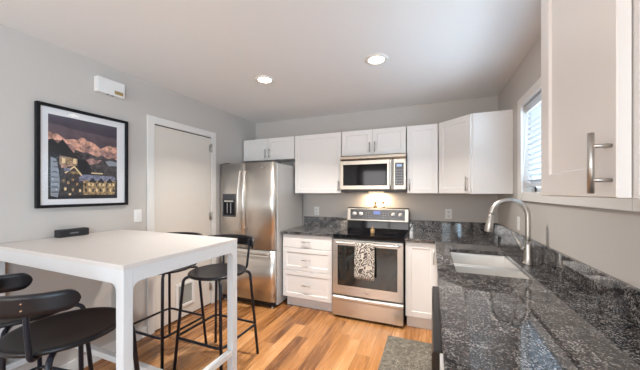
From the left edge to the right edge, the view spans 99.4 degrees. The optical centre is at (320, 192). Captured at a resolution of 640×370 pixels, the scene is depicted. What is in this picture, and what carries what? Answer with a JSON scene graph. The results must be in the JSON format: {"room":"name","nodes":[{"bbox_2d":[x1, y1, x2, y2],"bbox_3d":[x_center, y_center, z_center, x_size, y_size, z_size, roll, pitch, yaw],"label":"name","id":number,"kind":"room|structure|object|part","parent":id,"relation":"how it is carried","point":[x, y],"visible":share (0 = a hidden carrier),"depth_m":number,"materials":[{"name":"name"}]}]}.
{"room":"kitchen","nodes":[
{"label":"kitchen","id":0,"kind":"room"},
{"bbox_2d":[0,24,255,369],"bbox_3d":[-2.415,0.154,0.956,0.100,2.459,7.341,0,0,22],"label":"wall","id":1,"kind":"structure","parent":0,"point":[32,69],"depth_m":2.08,"materials":[{"name":"grey paint"}]},
{"bbox_2d":[34,101,127,208],"bbox_3d":[-1.851,-0.260,2.155,0.033,0.744,0.610,0,0,22],"label":"framed picture","id":2,"kind":"object","parent":1,"relation":"attached to","point":[81,157],"visible":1,"depth_m":2.09,"materials":[{"name":"clear glass"},{"name":"black painted wood"},{"name":"printed paper"}]},
{"bbox_2d":[48,113,116,198],"bbox_3d":[-1.856,-0.257,2.147,0.004,0.613,0.457,0,0,22],"label":"print","id":3,"kind":"object","parent":2,"relation":"attached to","point":[82,152],"depth_m":2.12,"materials":[{"name":"multicoloured paper"}]},
{"bbox_2d":[59,326,146,369],"bbox_3d":[-2.694,1.334,0.122,0.014,0.100,5.386,0,0,22],"label":"baseboard","id":4,"kind":"structure","parent":1,"relation":"attached to","point":[72,365],"depth_m":2.22,"materials":[{"name":"white paint"}]},
{"bbox_2d":[94,75,124,98],"bbox_3d":[-1.781,-0.882,2.296,0.056,0.128,0.211,0,0,22],"label":"door chime","id":5,"kind":"object","parent":1,"relation":"attached to","point":[102,85],"visible":1,"depth_m":2.27,"materials":[{"name":"white plastic"}]},
{"bbox_2d":[134,209,141,221],"bbox_3d":[-1.708,0.219,2.538,0.010,0.116,0.072,0,0,22],"label":"wall switch","id":6,"kind":"object","parent":1,"relation":"attached to","point":[137,213],"visible":1,"depth_m":2.54,"materials":[{"name":"white plastic"}]},
{"bbox_2d":[147,115,215,334],"bbox_3d":[-1.498,0.317,3.026,0.028,2.132,0.891,0,0,22],"label":"door","id":7,"kind":"structure","parent":1,"relation":"in","point":[181,158],"depth_m":2.95,"materials":[{"name":"white paint"}]},
{"bbox_3d":[-1.501,1.126,3.013,0.015,0.265,0.240,0,0,22],"label":"pet flap frame","id":8,"kind":"part","parent":7,"relation":"part of","materials":[{"name":"white plastic"}]},
{"bbox_2d":[84,298,431,369],"bbox_3d":[-0.850,1.434,0.316,3.480,0.100,7.341,0,0,22],"label":"floor","id":9,"kind":"structure","parent":0,"point":[290,337],"depth_m":2.54,"materials":[{"name":"brown wood"}]},
{"bbox_2d":[0,273,93,369],"bbox_3d":[-1.647,0.884,1.469,0.524,0.997,0.518,0,0,13],"label":"bar stool","id":10,"kind":"object","parent":9,"relation":"on","point":[16,281],"visible":0.44,"depth_m":1.31,"materials":[{"name":"black metal"}]},
{"bbox_3d":[-1.515,1.019,1.306,0.024,0.728,0.203,0,0,-35],"label":"leg","id":11,"kind":"part","parent":10,"relation":"part of","materials":[{"name":"black metal"}]},
{"bbox_3d":[-1.685,0.428,1.306,0.524,0.084,0.183,0,0,13],"label":"backrest","id":12,"kind":"part","parent":10,"relation":"part of","materials":[{"name":"black"}]},
{"bbox_3d":[-1.640,0.646,1.498,0.448,0.028,0.448,0,0,13],"label":"seat","id":13,"kind":"part","parent":10,"relation":"part of","materials":[{"name":"black"}]},
{"bbox_3d":[-1.764,1.019,1.689,0.024,0.728,0.203,0,0,-35],"label":"leg","id":14,"kind":"part","parent":10,"relation":"part of","materials":[{"name":"black metal"}]},
{"bbox_3d":[-1.444,1.019,1.615,0.203,0.728,0.024,0,0,-29],"label":"leg","id":15,"kind":"part","parent":10,"relation":"part of","materials":[{"name":"black metal"}]},
{"bbox_2d":[0,283,139,369],"bbox_3d":[-1.208,0.884,1.257,0.524,0.997,0.518,0,0,15],"label":"bar stool","id":16,"kind":"object","parent":9,"relation":"on","point":[51,335],"visible":0.88,"depth_m":1.15,"materials":[{"name":"black"}]},
{"bbox_3d":[-1.137,0.542,1.075,0.019,0.267,0.102,0,0,-17],"label":"post","id":17,"kind":"part","parent":16,"relation":"part of","materials":[{"name":"black metal"}]},
{"bbox_3d":[-1.253,0.428,1.095,0.524,0.084,0.183,0,0,15],"label":"backrest","id":18,"kind":"part","parent":16,"relation":"part of","materials":[{"name":"black"}]},
{"bbox_3d":[-1.084,1.019,1.089,0.024,0.728,0.203,0,0,-33],"label":"leg","id":19,"kind":"part","parent":16,"relation":"part of","materials":[{"name":"black metal"}]},
{"bbox_3d":[-1.201,0.646,1.285,0.448,0.028,0.448,0,0,15],"label":"seat","id":20,"kind":"part","parent":16,"relation":"part of","materials":[{"name":"black"}]},
{"bbox_3d":[-1.317,1.019,1.482,0.024,0.728,0.203,0,0,-33],"label":"leg","id":21,"kind":"part","parent":16,"relation":"part of","materials":[{"name":"black metal"}]},
{"bbox_3d":[-1.000,1.019,1.394,0.203,0.728,0.024,0,0,-27],"label":"leg","id":22,"kind":"part","parent":16,"relation":"part of","materials":[{"name":"black metal"}]},
{"bbox_2d":[0,229,236,369],"bbox_3d":[-1.323,0.855,1.809,1.268,1.057,0.771,0,0,22],"label":"bar table","id":23,"kind":"object","parent":9,"relation":"on","point":[122,258],"visible":0.97,"depth_m":1.55,"materials":[{"name":"white laminate"}]},
{"bbox_3d":[-1.999,0.866,1.713,0.087,1.036,0.079,0,0,22],"label":"leg","id":24,"kind":"part","parent":23,"relation":"part of","materials":[{"name":"white"}]},
{"bbox_2d":[54,227,88,237],"bbox_3d":[-1.855,0.299,2.029,0.060,0.054,0.188,0,0,22],"label":"speaker","id":25,"kind":"object","parent":23,"relation":"on","point":[62,233],"visible":1,"depth_m":2.00},
{"bbox_3d":[-0.908,0.866,1.267,0.087,1.036,0.079,0,0,22],"label":"leg","id":26,"kind":"part","parent":23,"relation":"part of","materials":[{"name":"white"}]},
{"bbox_3d":[-0.647,0.866,1.905,0.087,1.036,0.079,0,0,22],"label":"leg","id":27,"kind":"part","parent":23,"relation":"part of","materials":[{"name":"white wood"}]},
{"bbox_2d":[133,232,206,369],"bbox_3d":[-1.327,0.884,2.381,0.524,0.997,0.518,0,0,22],"label":"bar stool","id":28,"kind":"object","parent":9,"relation":"on","point":[169,273],"visible":0.31,"depth_m":2.37,"materials":[{"name":"black metal"}]},
{"bbox_3d":[-1.246,1.019,2.145,0.024,0.728,0.203,0,0,-26],"label":"leg","id":29,"kind":"part","parent":28,"relation":"part of","materials":[{"name":"black metal"}]},
{"bbox_3d":[-1.431,1.019,2.563,0.024,0.728,0.203,0,0,-26],"label":"leg","id":30,"kind":"part","parent":28,"relation":"part of","materials":[{"name":"black metal"}]},
{"bbox_3d":[-1.338,0.646,2.354,0.448,0.028,0.448,0,0,22],"label":"seat","id":31,"kind":"part","parent":28,"relation":"part of","materials":[{"name":"black"}]},
{"bbox_3d":[-1.264,0.428,2.536,0.524,0.084,0.183,0,0,22],"label":"backrest","id":32,"kind":"part","parent":28,"relation":"part of","materials":[{"name":"black"}]},
{"bbox_3d":[-1.126,1.019,2.438,0.203,0.728,0.024,0,0,-20],"label":"leg","id":33,"kind":"part","parent":28,"relation":"part of","materials":[{"name":"black metal"}]},
{"bbox_2d":[173,234,258,369],"bbox_3d":[-0.826,0.884,2.245,0.524,0.997,0.518,0,0,22],"label":"bar stool","id":34,"kind":"object","parent":9,"relation":"on","point":[217,272],"visible":0.84,"depth_m":2.20,"materials":[{"name":"black metal"}]},
{"bbox_3d":[-1.050,1.019,2.133,0.203,0.728,0.024,0,0,-20],"label":"leg","id":35,"kind":"part","parent":34,"relation":"part of","materials":[{"name":"black metal"}]},
{"bbox_3d":[-0.930,1.019,2.426,0.024,0.728,0.203,0,0,-26],"label":"leg","id":36,"kind":"part","parent":34,"relation":"part of","materials":[{"name":"black metal"}]},
{"bbox_3d":[-0.838,0.646,2.217,0.448,0.028,0.448,0,0,22],"label":"seat","id":37,"kind":"part","parent":34,"relation":"part of","materials":[{"name":"black"}]},
{"bbox_3d":[-0.745,1.019,2.009,0.024,0.728,0.203,0,0,-26],"label":"leg","id":38,"kind":"part","parent":34,"relation":"part of","materials":[{"name":"black metal"}]},
{"bbox_3d":[-0.763,0.428,2.400,0.524,0.084,0.183,0,0,22],"label":"backrest","id":39,"kind":"part","parent":34,"relation":"part of","materials":[{"name":"black"}]},
{"bbox_3d":[-0.659,0.542,2.346,0.102,0.268,0.019,0,0,-36],"label":"post","id":40,"kind":"part","parent":34,"relation":"part of","materials":[{"name":"black metal"}]},
{"bbox_3d":[-0.625,1.019,2.301,0.203,0.728,0.024,0,0,-20],"label":"leg","id":41,"kind":"part","parent":34,"relation":"part of","materials":[{"name":"black metal"}]},
{"bbox_2d":[220,161,301,308],"bbox_3d":[-0.798,0.502,3.654,0.820,1.764,0.841,0,0,22],"label":"refrigerator","id":42,"kind":"object","parent":9,"relation":"on","point":[259,200],"visible":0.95,"depth_m":3.31,"materials":[{"name":"grey metal"}]},
{"bbox_3d":[-1.116,0.161,3.451,0.384,1.045,0.073,0,0,22],"label":"door","id":43,"kind":"part","parent":42,"relation":"part of","materials":[{"name":"silver metal"}]},
{"bbox_3d":[-0.997,0.093,3.328,0.023,0.741,0.088,0,0,22],"label":"handle","id":44,"kind":"part","parent":42,"relation":"part of","materials":[{"name":"silver metal"}]},
{"bbox_3d":[-0.927,0.093,3.299,0.023,0.741,0.088,0,0,22],"label":"handle","id":45,"kind":"part","parent":42,"relation":"part of","materials":[{"name":"silver metal"}]},
{"bbox_3d":[-0.916,0.997,3.369,0.816,0.603,0.073,0,0,22],"label":"freezer drawer","id":46,"kind":"part","parent":42,"relation":"part of","materials":[{"name":"silver metal"}]},
{"bbox_3d":[-0.929,0.729,3.308,0.720,0.025,0.064,0,0,22],"label":"handle","id":47,"kind":"part","parent":42,"relation":"part of","materials":[{"name":"silver metal"}]},
{"bbox_3d":[-0.736,0.161,3.296,0.426,1.045,0.073,0,0,22],"label":"door","id":48,"kind":"part","parent":42,"relation":"part of","materials":[{"name":"silver metal"}]},
{"bbox_2d":[283,233,333,311],"bbox_3d":[-0.051,0.942,3.480,0.650,0.884,0.675,0,0,22],"label":"base cabinet","id":49,"kind":"object","parent":9,"relation":"on","point":[307,259],"visible":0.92,"depth_m":3.20,"materials":[{"name":"white paint"}]},
{"bbox_3d":[-0.162,1.098,3.207,0.636,0.321,0.020,0,0,22],"label":"drawer","id":50,"kind":"part","parent":49,"relation":"part of","materials":[{"name":"white paint"}]},
{"bbox_3d":[-0.162,0.800,3.207,0.636,0.264,0.020,0,0,22],"label":"drawer","id":51,"kind":"part","parent":49,"relation":"part of","materials":[{"name":"white paint"}]},
{"bbox_3d":[-0.162,0.585,3.207,0.636,0.154,0.020,0,0,22],"label":"drawer","id":52,"kind":"part","parent":49,"relation":"part of","materials":[{"name":"white paint"}]},
{"bbox_2d":[281,225,346,236],"bbox_3d":[-0.052,0.484,3.487,0.668,0.029,0.664,0,0,22],"label":"countertop","id":53,"kind":"structure","parent":49,"relation":"on","point":[304,229],"depth_m":3.34,"materials":[{"name":"stone"}]},
{"bbox_2d":[332,207,408,325],"bbox_3d":[0.597,0.790,3.165,0.772,1.186,0.732,0,0,22],"label":"electric range","id":54,"kind":"object","parent":9,"relation":"on","point":[382,300],"visible":0.99,"depth_m":2.91,"materials":[{"name":"silver metal"}]},
{"bbox_2d":[354,242,374,280],"bbox_3d":[0.457,0.719,2.835,0.216,0.380,0.044,0,0,22],"label":"dish towel","id":55,"kind":"object","parent":54,"relation":"hanging from","point":[364,258],"visible":1,"depth_m":2.81,"materials":[{"name":"fabric"}]},
{"bbox_3d":[0.471,0.546,2.854,0.722,0.022,0.062,0,0,22],"label":"handle","id":56,"kind":"part","parent":54,"relation":"part of","materials":[{"name":"silver metal"}]},
{"bbox_3d":[0.487,1.245,2.895,0.756,0.218,0.066,0,0,22],"label":"storage drawer","id":57,"kind":"part","parent":54,"relation":"part of","materials":[{"name":"silver metal"}]},
{"bbox_3d":[0.489,0.819,2.902,0.756,0.606,0.052,0,0,22],"label":"oven door","id":58,"kind":"part","parent":54,"relation":"part of","materials":[{"name":"silver metal"}]},
{"bbox_2d":[333,228,407,241],"bbox_3d":[0.595,0.483,3.159,0.768,0.042,0.573,0,0,22],"label":"cooktop","id":59,"kind":"object","parent":54,"relation":"in","point":[347,234],"depth_m":2.98,"materials":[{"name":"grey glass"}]},
{"bbox_3d":[0.708,0.283,3.435,0.685,0.130,0.017,0,0,22],"label":"control panel","id":60,"kind":"part","parent":54,"relation":"part of","materials":[{"name":"grey metal"}]},
{"bbox_3d":[0.724,0.200,3.476,0.772,0.005,0.059,0,0,22],"label":"trim","id":61,"kind":"part","parent":54,"relation":"part of","materials":[{"name":"black plastic"}]},
{"bbox_2d":[378,335,431,369],"bbox_3d":[0.611,1.378,1.892,0.473,0.011,1.365,0,0,22],"label":"kitchen rug","id":62,"kind":"object","parent":9,"relation":"on","point":[399,353],"visible":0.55,"depth_m":2.29,"materials":[{"name":"grey fabric"}]},
{"bbox_2d":[405,241,437,329],"bbox_3d":[1.405,0.942,2.884,0.920,0.884,0.675,0,0,22],"label":"base cabinet","id":63,"kind":"object","parent":9,"relation":"on","point":[420,258],"visible":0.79,"depth_m":2.73,"materials":[{"name":"white paint"}]},
{"bbox_2d":[405,230,639,369],"bbox_3d":[0.892,0.484,1.617,0.936,0.029,3.409,0,0,22],"label":"countertop","id":64,"kind":"structure","parent":63,"relation":"on","point":[543,321],"depth_m":0.99,"materials":[{"name":"stone"}]},
{"bbox_2d":[450,252,529,278],"bbox_3d":[1.121,0.593,1.867,0.410,0.185,0.741,0,0,22],"label":"sink","id":65,"kind":"object","parent":64,"relation":"in","point":[493,265],"visible":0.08,"depth_m":1.95,"materials":[{"name":"white ceramic"}]},
{"bbox_2d":[450,252,520,270],"bbox_3d":[1.185,0.593,2.025,0.410,0.185,0.400,0,0,22],"label":"basin","id":66,"kind":"object","parent":65,"relation":"in","point":[465,259],"depth_m":2.17,"materials":[{"name":"white ceramic"}]},
{"bbox_2d":[454,265,529,278],"bbox_3d":[1.042,0.595,1.675,0.410,0.182,0.325,0,0,22],"label":"basin","id":67,"kind":"object","parent":65,"relation":"in","point":[474,269],"depth_m":1.80,"materials":[{"name":"white ceramic"}]},
{"bbox_2d":[484,198,533,264],"bbox_3d":[1.257,0.253,1.821,0.280,0.432,0.062,0,0,22],"label":"faucet","id":68,"kind":"object","parent":64,"relation":"on","point":[527,247],"visible":1,"depth_m":1.78,"materials":[{"name":"silver metal"}]},
{"bbox_3d":[1.262,0.188,1.819,0.241,0.302,0.033,0,0,22],"label":"spout","id":69,"kind":"part","parent":68,"relation":"part of","materials":[{"name":"silver metal"}]},
{"bbox_3d":[1.311,0.323,1.802,0.081,0.118,0.031,0,0,26],"label":"lever","id":70,"kind":"part","parent":68,"relation":"part of","materials":[{"name":"silver metal"}]},
{"bbox_2d":[432,286,441,369],"bbox_3d":[0.788,0.947,1.055,0.661,0.874,0.654,0,0,22],"label":"dishwasher","id":71,"kind":"object","parent":9,"relation":"on","point":[436,326],"visible":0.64,"depth_m":0.99,"materials":[{"name":"black plastic"}]},
{"bbox_2d":[440,353,442,369],"bbox_3d":[0.529,0.942,0.377,0.647,0.884,0.778,0,0,22],"label":"base cabinet","id":72,"kind":"object","parent":9,"relation":"on","point":[441,355],"visible":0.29,"depth_m":0.82,"materials":[{"name":"white paint"}]},
{"bbox_2d":[0,0,540,122],"bbox_3d":[-0.850,-1.125,0.316,3.480,0.100,7.341,0,0,22],"label":"ceiling","id":73,"kind":"structure","parent":0,"point":[212,53],"depth_m":1.98,"materials":[{"name":"white paint"}]},
{"bbox_2d":[255,75,274,83],"bbox_3d":[-0.534,-1.071,2.589,0.188,0.008,0.188,0,0,22],"label":"recessed light","id":74,"kind":"object","parent":73,"relation":"in","point":[263,79],"visible":1,"depth_m":2.58,"materials":[{"name":"white"}]},
{"bbox_2d":[365,54,387,64],"bbox_3d":[0.451,-1.071,2.199,0.188,0.008,0.188,0,0,22],"label":"recessed light","id":75,"kind":"object","parent":73,"relation":"in","point":[374,59],"visible":1,"depth_m":2.19,"materials":[{"name":"white"}]},
{"bbox_2d":[256,96,497,230],"bbox_3d":[0.498,0.154,3.676,3.230,2.459,0.100,0,0,22],"label":"wall","id":76,"kind":"structure","parent":0,"point":[429,207],"depth_m":3.43,"materials":[{"name":"grey paint"}]},
{"bbox_2d":[244,136,294,162],"bbox_3d":[-0.683,-0.600,3.912,0.829,0.303,0.354,0,0,22],"label":"upper cabinet","id":77,"kind":"object","parent":76,"relation":"attached to","point":[282,149],"visible":0.95,"depth_m":3.77,"materials":[{"name":"white paint"}]},
{"bbox_3d":[-0.924,-0.600,3.866,0.411,0.297,0.020,0,0,22],"label":"door","id":78,"kind":"part","parent":77,"relation":"part of","materials":[{"name":"white paint"}]},
{"bbox_3d":[-0.542,-0.600,3.710,0.409,0.297,0.020,0,0,22],"label":"door","id":79,"kind":"part","parent":77,"relation":"part of","materials":[{"name":"white paint"}]},
{"bbox_2d":[314,207,318,214],"bbox_3d":[-0.058,0.264,3.845,0.072,0.116,0.009,0,0,22],"label":"wall outlet","id":80,"kind":"object","parent":76,"relation":"attached to","point":[316,209],"visible":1,"depth_m":3.84,"materials":[{"name":"white plastic"}]},
{"bbox_2d":[295,132,347,192],"bbox_3d":[0.008,-0.369,3.629,0.646,0.765,0.354,0,0,22],"label":"upper cabinet","id":81,"kind":"object","parent":76,"relation":"attached to","point":[317,156],"visible":0.94,"depth_m":3.50,"materials":[{"name":"white paint"}]},
{"bbox_2d":[304,216,347,226],"bbox_3d":[0.069,0.405,3.785,0.668,0.128,0.020,0,0,22],"label":"backsplash","id":82,"kind":"structure","parent":76,"relation":"attached to","point":[308,220],"depth_m":3.77,"materials":[{"name":"stone"}]},
{"bbox_2d":[342,126,406,155],"bbox_3d":[0.668,-0.599,3.359,0.764,0.306,0.354,0,0,22],"label":"upper cabinet","id":83,"kind":"object","parent":76,"relation":"attached to","point":[384,140],"visible":0.91,"depth_m":3.21,"materials":[{"name":"white paint"}]},
{"bbox_3d":[0.441,-0.599,3.308,0.376,0.300,0.020,0,0,22],"label":"door","id":84,"kind":"part","parent":83,"relation":"part of","materials":[{"name":"white paint"}]},
{"bbox_2d":[340,153,406,191],"bbox_3d":[0.655,-0.220,3.316,0.768,0.440,0.444,0,0,22],"label":"microwave","id":85,"kind":"object","parent":83,"relation":"attached to","point":[375,172],"visible":0.98,"depth_m":3.14,"materials":[{"name":"silver metal"}]},
{"bbox_3d":[0.531,-0.205,3.200,0.626,0.347,0.044,0,0,22],"label":"door","id":86,"kind":"part","parent":85,"relation":"part of","materials":[{"name":"silver metal"}]},
{"bbox_3d":[0.597,-0.412,3.175,0.768,0.056,0.054,0,0,22],"label":"vent panel","id":87,"kind":"part","parent":85,"relation":"part of","materials":[{"name":"silver metal"}]},
{"bbox_3d":[0.782,-0.206,3.053,0.021,0.339,0.053,0,0,22],"label":"handle","id":88,"kind":"part","parent":85,"relation":"part of","materials":[{"name":"silver metal"}]},
{"bbox_3d":[0.888,-0.205,3.055,0.138,0.347,0.042,0,0,22],"label":"control panel","id":89,"kind":"part","parent":85,"relation":"part of","materials":[{"name":"silver metal"}]},
{"bbox_3d":[0.793,-0.599,3.163,0.378,0.300,0.020,0,0,22],"label":"door","id":90,"kind":"part","parent":83,"relation":"part of","materials":[{"name":"white paint"}]},
{"bbox_2d":[407,124,437,193],"bbox_3d":[1.180,-0.369,3.149,0.328,0.765,0.354,0,0,22],"label":"upper cabinet","id":91,"kind":"object","parent":76,"relation":"attached to","point":[422,140],"visible":1,"depth_m":3.02,"materials":[{"name":"white paint"}]},
{"bbox_2d":[445,209,451,218],"bbox_3d":[1.508,0.256,3.204,0.072,0.116,0.009,0,0,22],"label":"wall outlet","id":92,"kind":"object","parent":76,"relation":"attached to","point":[448,212],"visible":1,"depth_m":3.20,"materials":[{"name":"white plastic"}]},
{"bbox_2d":[410,220,496,234],"bbox_3d":[1.534,0.405,3.185,0.936,0.128,0.020,0,0,22],"label":"backsplash","id":93,"kind":"structure","parent":76,"relation":"attached to","point":[415,225],"depth_m":3.18,"materials":[{"name":"stone"}]},
{"bbox_2d":[438,110,512,193],"bbox_3d":[1.573,-0.369,2.854,0.613,0.765,0.603,0,0,22],"label":"upper cabinet","id":94,"kind":"object","parent":76,"relation":"attached to","point":[475,150],"visible":1,"depth_m":2.57,"materials":[{"name":"white paint"}]},
{"bbox_3d":[1.360,-0.369,2.770,0.020,0.759,0.378,0,0,-24],"label":"cabinet door","id":95,"kind":"part","parent":94,"relation":"part of","materials":[{"name":"white paint"}]},
{"bbox_2d":[498,34,639,288],"bbox_3d":[0.682,0.154,-0.311,0.130,2.459,7.341,0,0,22],"label":"wall","id":96,"kind":"structure","parent":0,"point":[607,241],"depth_m":1.49,"materials":[{"name":"grey paint"}]},
{"bbox_2d":[517,216,519,230],"bbox_3d":[1.675,0.264,2.304,0.010,0.116,0.072,0,0,22],"label":"wall switch","id":97,"kind":"object","parent":96,"relation":"attached to","point":[518,218],"visible":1,"depth_m":2.29,"materials":[{"name":"white plastic"}]},
{"bbox_2d":[497,223,639,327],"bbox_3d":[1.312,0.405,1.433,0.020,0.128,3.387,0,0,22],"label":"backsplash","id":98,"kind":"structure","parent":96,"relation":"attached to","point":[619,296],"depth_m":1.23,"materials":[{"name":"stone"}]},
{"bbox_2d":[517,77,639,211],"bbox_3d":[1.430,-0.348,1.562,0.133,0.833,1.504,0,0,22],"label":"window","id":99,"kind":"structure","parent":96,"relation":"in","point":[633,205],"depth_m":1.80,"materials":[{"name":"white paint"}]},
{"bbox_2d":[521,93,540,200],"bbox_3d":[1.403,-0.304,1.573,0.094,0.776,1.312,0,0,22],"label":"window blind","id":100,"kind":"object","parent":99,"relation":"attached to","point":[533,108],"visible":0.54,"depth_m":2.05,"materials":[{"name":"white plastic"}]},
{"bbox_3d":[1.611,-0.280,2.150,0.041,0.728,0.007,0,0,22],"label":"pull cord","id":101,"kind":"part","parent":100,"relation":"part of","materials":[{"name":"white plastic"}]},
{"bbox_3d":[1.422,-0.054,1.565,0.048,0.020,1.306,0,0,22],"label":"rail","id":102,"kind":"part","parent":100,"relation":"part of","materials":[{"name":"white plastic"}]},
{"bbox_3d":[1.473,-0.348,1.544,0.040,0.693,1.324,0,0,22],"label":"frame","id":103,"kind":"part","parent":99,"relation":"part of","materials":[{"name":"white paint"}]},
{"bbox_2d":[541,0,639,198],"bbox_3d":[0.825,-0.369,0.701,0.366,0.765,0.447,0,0,22],"label":"upper cabinet","id":104,"kind":"object","parent":96,"relation":"attached to","point":[590,49],"visible":1,"depth_m":0.67,"materials":[{"name":"white paint"}]},
{"bbox_3d":[0.603,-0.063,0.588,0.040,0.132,0.012,0,0,22],"label":"handle","id":105,"kind":"part","parent":104,"relation":"part of","materials":[{"name":"silver metal"}]}
]}

